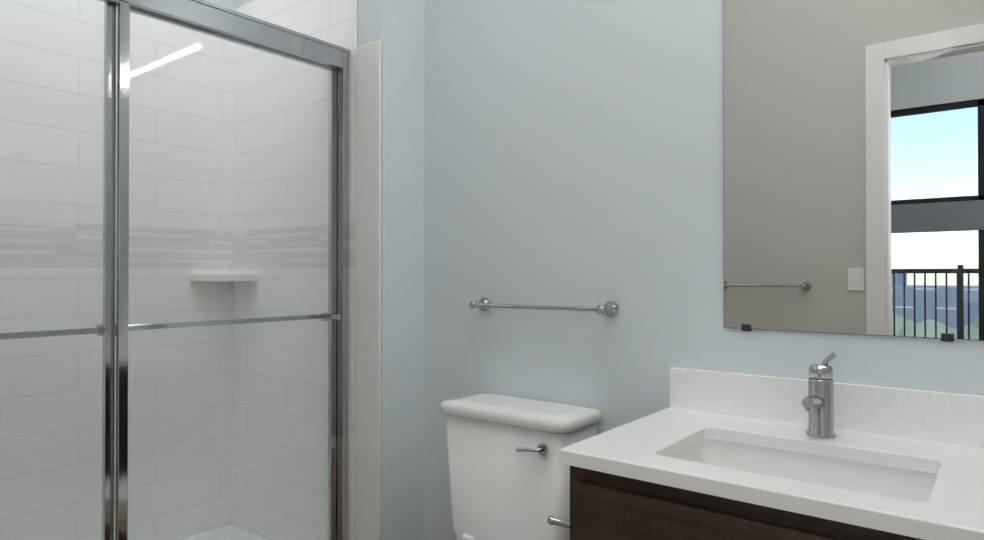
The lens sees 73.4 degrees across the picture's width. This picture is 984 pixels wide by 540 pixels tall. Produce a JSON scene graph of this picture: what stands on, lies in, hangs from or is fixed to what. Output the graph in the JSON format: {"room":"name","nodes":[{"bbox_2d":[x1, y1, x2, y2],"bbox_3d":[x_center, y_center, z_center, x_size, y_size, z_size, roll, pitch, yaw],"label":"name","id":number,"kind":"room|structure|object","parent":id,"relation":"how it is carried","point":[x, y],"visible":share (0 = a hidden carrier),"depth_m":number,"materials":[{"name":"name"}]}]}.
{"room":"bathroom","nodes":[
{"label":"bathroom","id":0,"kind":"room"},
{"bbox_2d":[178,0,234,539],"bbox_3d":[-1.688,-0.639,2.345,0.100,3.800,1.610,0,-1,38],"label":"wall","id":1,"kind":"structure","parent":0,"point":[230,4],"depth_m":2.91,"materials":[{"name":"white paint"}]},
{"bbox_2d":[234,0,423,539],"bbox_3d":[-0.711,-0.636,2.796,1.070,3.800,0.310,0,-1,38],"label":"wall","id":2,"kind":"structure","parent":0,"point":[396,27],"depth_m":2.41,"materials":[{"name":"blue paint"}]},
{"bbox_2d":[0,0,348,539],"bbox_3d":[-1.035,0.144,1.821,0.140,1.924,1.580,0,-1,38],"label":"shower door frame","id":3,"kind":"object","parent":2,"relation":"attached to","point":[212,19],"visible":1,"depth_m":1.98,"materials":[{"name":"silver metal"}]},
{"bbox_2d":[354,40,381,539],"bbox_3d":[-0.942,0.219,1.747,0.131,2.075,1.606,0,-1,38],"label":"trim","id":4,"kind":"structure","parent":2,"relation":"attached to","point":[367,501],"depth_m":2.36,"materials":[{"name":"white"}]},
{"bbox_2d":[424,0,983,539],"bbox_3d":[0.725,-0.643,1.790,2.430,3.800,0.100,0,-1,38],"label":"wall","id":5,"kind":"structure","parent":0,"point":[572,152],"depth_m":2.07,"materials":[{"name":"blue paint"}]},
{"bbox_2d":[469,298,618,316],"bbox_3d":[0.147,0.119,2.131,0.543,0.048,0.072,0,-1,38],"label":"towel rail","id":6,"kind":"object","parent":5,"relation":"attached to","point":[610,308],"visible":1,"depth_m":2.06,"materials":[{"name":"silver metal"}]},
{"bbox_2d":[723,0,983,341],"bbox_3d":[1.025,-0.434,1.479,1.011,1.188,0.008,0,-1,38],"label":"wall mirror","id":7,"kind":"object","parent":5,"relation":"attached to","point":[853,166],"visible":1,"depth_m":1.59,"materials":[{"name":"grey mirror"}]},
{"bbox_3d":[-1.373,1.285,-1.028,4.770,0.100,7.100,0,-1,38],"label":"floor","id":8,"kind":"structure","parent":0,"visible":0},
{"bbox_2d":[0,0,356,539],"bbox_3d":[-1.321,0.049,2.049,0.833,2.420,1.606,0,-1,38],"label":"shower wall","id":9,"kind":"structure","parent":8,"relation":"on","point":[333,21],"depth_m":2.61,"materials":[{"name":"white tile"}]},
{"bbox_2d":[440,392,600,539],"bbox_3d":[-0.094,0.838,1.849,0.492,0.839,0.804,0,-1,38],"label":"toilet","id":10,"kind":"object","parent":8,"relation":"on","point":[509,475],"visible":0.98,"depth_m":1.98,"materials":[{"name":"white ceramic"}]},
{"bbox_2d":[559,367,983,539],"bbox_3d":[0.843,0.762,1.238,1.312,0.980,0.598,0,-1,38],"label":"bathroom vanity","id":11,"kind":"object","parent":8,"relation":"on","point":[711,455],"visible":1,"depth_m":1.39,"materials":[{"name":"white stone"}]},
{"bbox_2d":[547,515,569,528],"bbox_3d":[0.210,0.630,1.614,0.168,0.042,0.042,0,-1,38],"label":"paper holder","id":12,"kind":"object","parent":11,"relation":"attached to","point":[552,520],"visible":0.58,"depth_m":1.64,"materials":[{"name":"silver metal"}]},
{"bbox_2d":[802,352,836,437],"bbox_3d":[0.738,0.287,1.500,0.065,0.194,0.158,0,-1,38],"label":"faucet","id":13,"kind":"object","parent":11,"relation":"on","point":[818,402],"visible":1,"depth_m":1.51,"materials":[{"name":"silver metal"}]}
]}

